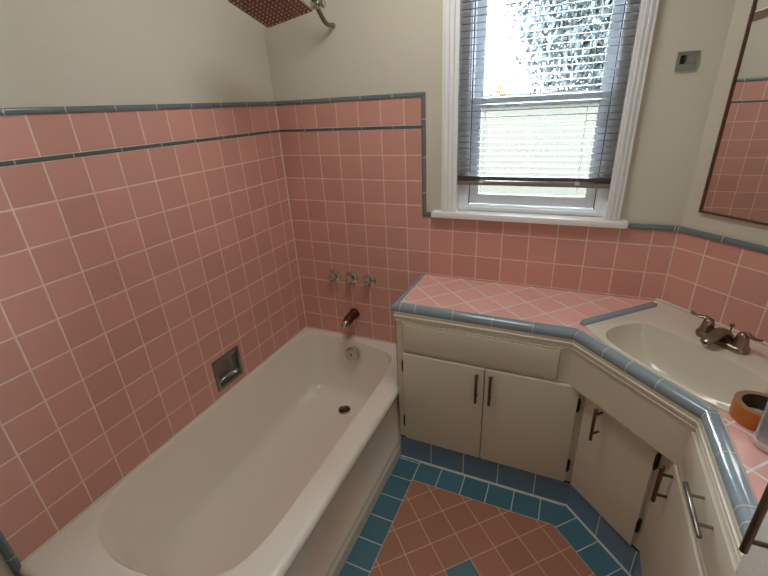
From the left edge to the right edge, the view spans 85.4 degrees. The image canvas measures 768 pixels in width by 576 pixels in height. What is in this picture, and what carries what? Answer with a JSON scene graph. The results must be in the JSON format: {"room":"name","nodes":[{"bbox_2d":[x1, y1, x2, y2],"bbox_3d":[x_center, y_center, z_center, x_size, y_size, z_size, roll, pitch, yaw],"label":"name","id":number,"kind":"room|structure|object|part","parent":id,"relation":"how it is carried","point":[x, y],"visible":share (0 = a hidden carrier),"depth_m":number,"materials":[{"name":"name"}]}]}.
{"room":"bathroom","nodes":[
{"label":"bathroom","id":0,"kind":"room"},
{"bbox_2d":[0,0,305,575],"bbox_3d":[-1.115,-0.002,1.064,0.150,2.420,3.010,8,26,23],"label":"wall","id":1,"kind":"structure","parent":0,"point":[125,276],"depth_m":1.39,"materials":[{"name":"tile"}]},
{"bbox_2d":[0,530,21,575],"bbox_3d":[-1.102,0.310,0.994,0.009,1.306,0.022,13,28,32],"label":"trim","id":2,"kind":"structure","parent":1,"relation":"attached to","point":[6,550],"depth_m":1.20,"materials":[{"name":"blue tile"}]},
{"bbox_2d":[20,326,395,565],"bbox_3d":[-0.433,0.569,1.713,0.742,0.013,1.516,8,26,23],"label":"trim","id":3,"kind":"structure","parent":1,"relation":"attached to","point":[280,348],"depth_m":1.64,"materials":[{"name":"beige"}]},
{"bbox_2d":[0,125,420,166],"bbox_3d":[-0.484,-0.433,1.269,0.738,0.012,1.507,8,26,23],"label":"trim","id":4,"kind":"structure","parent":1,"relation":"attached to","point":[90,153],"depth_m":1.51,"materials":[{"name":"blue tile"}]},
{"bbox_2d":[0,92,425,114],"bbox_3d":[-0.486,-0.541,1.208,0.759,0.017,1.529,8,26,23],"label":"trim","id":5,"kind":"structure","parent":1,"relation":"attached to","point":[64,109],"depth_m":1.50,"materials":[{"name":"blue tile"}]},
{"bbox_2d":[211,345,243,391],"bbox_3d":[-0.734,0.368,1.924,0.049,0.152,0.162,8,26,23],"label":"soap dish","id":6,"kind":"object","parent":1,"relation":"attached to","point":[228,367],"visible":0.97,"depth_m":1.95,"materials":[{"name":"grey metal"}]},
{"bbox_2d":[339,456,628,575],"bbox_3d":[-0.002,1.300,1.128,2.454,0.120,3.010,8,26,23],"label":"floor","id":7,"kind":"structure","parent":0,"point":[426,519],"depth_m":1.66,"materials":[{"name":"pink tile"}]},
{"bbox_2d":[20,328,400,575],"bbox_3d":[-0.424,0.752,1.784,0.737,0.395,1.521,8,26,23],"label":"bathtub","id":8,"kind":"object","parent":7,"relation":"on","point":[284,474],"visible":0.94,"depth_m":1.72,"materials":[{"name":"white ceramic"}]},
{"bbox_3d":[-0.176,0.366,2.299,0.084,0.085,0.045,8,26,23],"label":"overflow plate","id":9,"kind":"part","parent":8,"relation":"part of","materials":[{"name":"silver metal"}]},
{"bbox_2d":[393,311,585,503],"bbox_3d":[0.470,0.448,1.875,0.764,0.790,0.403,8,26,23],"label":"vanity cabinet","id":10,"kind":"object","parent":7,"relation":"on","point":[492,404],"visible":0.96,"depth_m":1.71,"materials":[{"name":"paint"}]},
{"bbox_3d":[0.254,0.514,1.820,0.350,0.469,0.016,8,26,23],"label":"door","id":11,"kind":"part","parent":10,"relation":"part of","materials":[{"name":"paint"}]},
{"bbox_3d":[0.373,0.402,1.680,0.011,0.138,0.036,8,26,23],"label":"handle","id":12,"kind":"part","parent":10,"relation":"part of","materials":[{"name":"brown metal"}]},
{"bbox_3d":[0.360,0.242,1.643,0.611,0.120,0.012,8,26,23],"label":"drawer","id":13,"kind":"part","parent":10,"relation":"part of","materials":[{"name":"paint"}]},
{"bbox_3d":[0.418,0.101,1.738,0.691,0.042,0.312,8,26,23],"label":"moulding","id":14,"kind":"part","parent":10,"relation":"part of","materials":[{"name":"paint"}]},
{"bbox_3d":[0.423,0.405,1.657,0.011,0.138,0.036,8,26,23],"label":"handle","id":15,"kind":"part","parent":10,"relation":"part of","materials":[{"name":"brown metal"}]},
{"bbox_2d":[401,455,631,575],"bbox_3d":[0.576,0.969,1.655,0.453,0.003,1.217,-15,27,-26],"label":"trim","id":16,"kind":"structure","parent":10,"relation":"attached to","point":[579,519],"depth_m":1.80,"materials":[{"name":"tile"}]},
{"bbox_3d":[0.573,0.557,1.684,0.343,0.469,0.016,8,26,23],"label":"door","id":17,"kind":"part","parent":10,"relation":"part of","materials":[{"name":"paint"}]},
{"bbox_2d":[567,340,699,575],"bbox_3d":[0.983,0.587,1.496,0.474,0.790,0.865,-11,25,-18],"label":"vanity cabinet","id":18,"kind":"object","parent":7,"relation":"on","point":[628,429],"visible":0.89,"depth_m":1.42,"materials":[{"name":"paint"}]},
{"bbox_2d":[391,274,767,538],"bbox_3d":[0.600,0.234,1.301,1.426,0.050,1.085,8,26,23],"label":"countertop","id":19,"kind":"structure","parent":18,"relation":"on","point":[742,467],"depth_m":1.54,"materials":[{"name":"pink tile"}]},
{"bbox_2d":[585,298,767,412],"bbox_3d":[0.992,0.256,1.344,0.444,0.152,0.605,-11,25,-18],"label":"sink","id":20,"kind":"object","parent":19,"relation":"in","point":[662,339],"visible":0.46,"depth_m":1.38,"materials":[{"name":"beige ceramic"}]},
{"bbox_2d":[690,311,763,354],"bbox_3d":[1.073,0.146,1.322,0.157,0.072,0.157,8,26,23],"label":"faucet","id":21,"kind":"object","parent":19,"relation":"on","point":[724,338],"visible":1,"depth_m":1.30,"materials":[{"name":"grey metal"}]},
{"bbox_3d":[1.053,0.115,1.376,0.078,0.056,0.045,15,29,35],"label":"lever handle","id":22,"kind":"part","parent":21,"relation":"part of","materials":[{"name":"grey metal"}]},
{"bbox_3d":[1.055,0.151,1.323,0.118,0.046,0.058,-8,24,-11],"label":"spout","id":23,"kind":"part","parent":21,"relation":"part of","materials":[{"name":"grey metal"}]},
{"bbox_3d":[1.100,0.161,1.264,0.045,0.056,0.078,2,24,10],"label":"lever handle","id":24,"kind":"part","parent":21,"relation":"part of","materials":[{"name":"grey metal"}]},
{"bbox_2d":[729,390,767,430],"bbox_3d":[0.925,0.305,1.023,0.112,0.046,0.112,8,26,23],"label":"tape roll","id":25,"kind":"object","parent":19,"relation":"on","point":[740,410],"visible":0.93,"depth_m":1.03,"materials":[{"name":"brown plastic"}]},
{"bbox_2d":[752,401,767,453],"bbox_3d":[0.879,0.271,0.912,0.066,0.202,0.066,8,26,23],"label":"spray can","id":26,"kind":"object","parent":19,"relation":"on","point":[760,436],"visible":1,"depth_m":0.94,"materials":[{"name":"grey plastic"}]},
{"bbox_3d":[0.741,0.474,1.452,0.038,0.138,0.011,-10,25,-16],"label":"handle","id":27,"kind":"part","parent":18,"relation":"part of","materials":[{"name":"brown metal"}]},
{"bbox_3d":[0.805,0.631,1.482,0.016,0.473,0.282,-11,25,-18],"label":"door","id":28,"kind":"part","parent":18,"relation":"part of","materials":[{"name":"paint"}]},
{"bbox_3d":[0.781,0.343,1.327,0.052,0.188,0.442,-11,25,-18],"label":"apron panel","id":29,"kind":"part","parent":18,"relation":"part of","materials":[{"name":"paint"}]},
{"bbox_3d":[0.750,0.282,1.288,0.007,0.042,0.443,-11,25,-18],"label":"moulding","id":30,"kind":"part","parent":18,"relation":"part of","materials":[{"name":"paint"}]},
{"bbox_2d":[633,419,742,575],"bbox_3d":[0.942,0.789,1.043,0.462,0.790,0.504,8,26,23],"label":"vanity cabinet","id":31,"kind":"object","parent":7,"relation":"on","point":[692,529],"visible":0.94,"depth_m":1.03,"materials":[{"name":"paint"}]},
{"bbox_3d":[0.808,0.572,1.205,0.038,0.138,0.012,8,26,23],"label":"handle","id":32,"kind":"part","parent":31,"relation":"part of","materials":[{"name":"brown metal"}]},
{"bbox_3d":[0.769,0.791,1.128,0.009,0.469,0.492,8,26,23],"label":"door","id":33,"kind":"part","parent":31,"relation":"part of","materials":[{"name":"paint"}]},
{"bbox_3d":[0.711,0.501,0.938,0.038,0.011,0.150,8,26,23],"label":"handle","id":34,"kind":"part","parent":31,"relation":"part of","materials":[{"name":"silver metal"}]},
{"bbox_3d":[0.745,0.520,0.963,0.013,0.130,0.406,8,26,23],"label":"drawer","id":35,"kind":"part","parent":31,"relation":"part of","materials":[{"name":"paint"}]},
{"bbox_3d":[0.744,0.441,0.926,0.008,0.042,0.420,8,26,23],"label":"moulding","id":36,"kind":"part","parent":31,"relation":"part of","materials":[{"name":"paint"}]},
{"bbox_2d":[733,483,767,575],"bbox_3d":[0.662,0.399,0.275,0.484,2.150,0.690,8,26,23],"label":"tall cabinet","id":37,"kind":"object","parent":7,"relation":"on","point":[753,546],"visible":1,"depth_m":0.65,"materials":[{"name":"paint"}]},
{"bbox_3d":[0.480,0.324,0.330,0.015,1.980,0.652,8,26,23],"label":"door","id":38,"kind":"part","parent":37,"relation":"part of","materials":[{"name":"paint"}]},
{"bbox_3d":[0.571,0.346,0.616,0.039,0.146,0.012,8,26,23],"label":"handle","id":39,"kind":"part","parent":37,"relation":"part of","materials":[{"name":"brown metal"}]},
{"bbox_2d":[263,0,735,342],"bbox_3d":[0.339,-0.435,1.871,2.073,2.420,0.160,8,26,23],"label":"wall","id":40,"kind":"structure","parent":0,"point":[355,196],"depth_m":1.79,"materials":[{"name":"tile"}]},
{"bbox_2d":[228,0,335,28],"bbox_3d":[-0.322,-1.069,1.513,0.198,0.207,0.502,8,26,23],"label":"shower head","id":41,"kind":"object","parent":40,"relation":"attached to","point":[270,13],"visible":1,"depth_m":1.44},
{"bbox_3d":[-0.238,-1.099,1.605,0.022,0.034,0.034,8,26,23],"label":"joint knob","id":42,"kind":"part","parent":41,"relation":"part of","materials":[{"name":"silver metal"}]},
{"bbox_3d":[-0.238,-1.097,1.685,0.021,0.065,0.123,8,26,23],"label":"shower arm","id":43,"kind":"part","parent":41,"relation":"part of","materials":[{"name":"silver metal"}]},
{"bbox_2d":[327,269,340,281],"bbox_3d":[-0.273,-0.058,2.224,0.074,0.074,0.047,8,26,23],"label":"handle","id":44,"kind":"object","parent":40,"relation":"attached to","point":[334,275],"visible":1,"depth_m":2.22,"materials":[{"name":"silver metal"}]},
{"bbox_3d":[-0.277,-0.054,2.217,0.054,0.048,0.023,8,26,23],"label":"knob","id":45,"kind":"part","parent":44,"relation":"part of","materials":[{"name":"silver metal"}]},
{"bbox_2d":[341,308,358,327],"bbox_3d":[-0.188,0.168,2.233,0.060,0.068,0.135,8,26,23],"label":"tub spout","id":46,"kind":"object","parent":40,"relation":"attached to","point":[352,315],"visible":1,"depth_m":2.22,"materials":[{"name":"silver metal"}]},
{"bbox_2d":[341,321,348,327],"bbox_3d":[-0.205,0.195,2.201,0.041,0.046,0.048,8,26,23],"label":"outlet","id":47,"kind":"object","parent":46,"relation":"attached to","point":[345,324],"depth_m":2.18,"materials":[{"name":"silver metal"}]},
{"bbox_2d":[344,271,357,284],"bbox_3d":[-0.180,-0.045,2.184,0.074,0.074,0.047,8,26,23],"label":"handle","id":48,"kind":"object","parent":40,"relation":"attached to","point":[350,277],"visible":1,"depth_m":2.18,"materials":[{"name":"silver metal"}]},
{"bbox_3d":[-0.183,-0.041,2.177,0.054,0.048,0.023,8,26,23],"label":"knob","id":49,"kind":"part","parent":48,"relation":"part of","materials":[{"name":"silver metal"}]},
{"bbox_2d":[362,274,375,286],"bbox_3d":[-0.085,-0.032,2.144,0.074,0.074,0.047,8,26,23],"label":"handle","id":50,"kind":"object","parent":40,"relation":"attached to","point":[369,280],"visible":1,"depth_m":2.14,"materials":[{"name":"silver metal"}]},
{"bbox_3d":[-0.088,-0.029,2.137,0.054,0.048,0.023,8,26,23],"label":"knob","id":51,"kind":"part","parent":50,"relation":"part of","materials":[{"name":"silver metal"}]},
{"bbox_2d":[421,93,430,216],"bbox_3d":[0.191,-0.557,1.787,0.062,0.508,0.009,8,26,23],"label":"trim","id":52,"kind":"structure","parent":40,"relation":"attached to","point":[423,97],"depth_m":1.78,"materials":[{"name":"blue tile"}]},
{"bbox_2d":[275,107,677,326],"bbox_3d":[0.294,-0.211,1.901,1.728,1.210,0.006,8,26,23],"label":"trim","id":53,"kind":"structure","parent":40,"relation":"attached to","point":[275,107],"depth_m":2.06,"materials":[{"name":"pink tile"}]},
{"bbox_2d":[431,0,658,228],"bbox_3d":[0.568,-0.744,1.575,0.768,0.976,0.157,8,26,23],"label":"window","id":54,"kind":"structure","parent":40,"relation":"in","point":[605,204],"depth_m":1.59,"materials":[{"name":"white paint"}]},
{"bbox_3d":[0.599,-0.545,1.674,0.498,0.422,0.028,8,26,23],"label":"sash","id":55,"kind":"part","parent":54,"relation":"part of","materials":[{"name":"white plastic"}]},
{"bbox_2d":[457,0,639,192],"bbox_3d":[0.565,-0.752,1.529,0.586,0.792,0.036,8,26,23],"label":"window blind","id":56,"kind":"object","parent":54,"relation":"attached to","point":[533,181],"visible":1,"depth_m":1.56,"materials":[{"name":"grey plastic"}]},
{"bbox_3d":[0.394,-0.779,1.600,0.002,0.738,0.027,8,26,23],"label":"ladder cord","id":57,"kind":"part","parent":56,"relation":"part of","materials":[{"name":"white fabric"}]},
{"bbox_3d":[0.583,-0.420,1.675,0.586,0.017,0.027,8,26,23],"label":"rail","id":58,"kind":"part","parent":56,"relation":"part of","materials":[{"name":"brown"}]},
{"bbox_3d":[0.727,-0.734,1.458,0.002,0.738,0.027,8,26,23],"label":"ladder cord","id":59,"kind":"part","parent":56,"relation":"part of","materials":[{"name":"white fabric"}]},
{"bbox_3d":[0.593,-0.921,1.541,0.498,0.430,0.026,8,26,23],"label":"sash","id":60,"kind":"part","parent":54,"relation":"part of","materials":[{"name":"white plastic"}]},
{"bbox_2d":[675,50,699,70],"bbox_3d":[0.971,-0.727,1.332,0.057,0.055,0.012,8,26,23],"label":"wall plate","id":61,"kind":"object","parent":40,"relation":"attached to","point":[686,60],"visible":1,"depth_m":1.33,"materials":[{"name":"grey metal"}]},
{"bbox_2d":[662,0,767,342],"bbox_3d":[1.252,-0.209,1.248,0.160,2.420,0.596,-11,25,-18],"label":"wall","id":62,"kind":"structure","parent":0,"point":[725,283],"depth_m":1.39,"materials":[{"name":"tile"}]},
{"bbox_2d":[627,223,767,253],"bbox_3d":[1.125,-0.004,1.028,0.329,0.019,1.245,-4,24,-3],"label":"trim","id":63,"kind":"structure","parent":62,"relation":"attached to","point":[751,246],"depth_m":1.43,"materials":[{"name":"blue tile"}]},
{"bbox_2d":[698,0,767,225],"bbox_3d":[1.160,-0.514,1.082,0.017,0.740,0.482,-11,25,-18],"label":"mirror","id":64,"kind":"object","parent":62,"relation":"attached to","point":[736,186],"visible":1,"depth_m":1.27,"materials":[{"name":"mirror glass"},{"name":"dark brown wood"}]},
{"label":"outside","id":65,"kind":"structure","parent":0,"visible":0},
{"bbox_3d":[6.609,-4.621,14.982,30.000,0.100,29.800,8,26,23],"label":"ground","id":66,"kind":"structure","parent":65,"visible":0},
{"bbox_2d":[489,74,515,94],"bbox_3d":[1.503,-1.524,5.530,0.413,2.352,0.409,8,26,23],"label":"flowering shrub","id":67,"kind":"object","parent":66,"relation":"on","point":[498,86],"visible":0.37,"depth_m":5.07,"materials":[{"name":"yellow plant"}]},
{"bbox_2d":[478,102,598,195],"bbox_3d":[1.772,-1.032,4.755,18.000,2.050,0.220,8,26,23],"label":"wall","id":68,"kind":"structure","parent":66,"relation":"on","point":[560,191],"depth_m":4.49,"materials":[{"name":"white paint"}]},
{"bbox_2d":[499,0,624,92],"bbox_3d":[3.826,-4.016,6.746,4.031,5.709,3.557,13,28,32],"label":"tree","id":69,"kind":"object","parent":66,"relation":"on","point":[591,4],"visible":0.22,"depth_m":6.28,"materials":[{"name":"green plant"}]}
]}

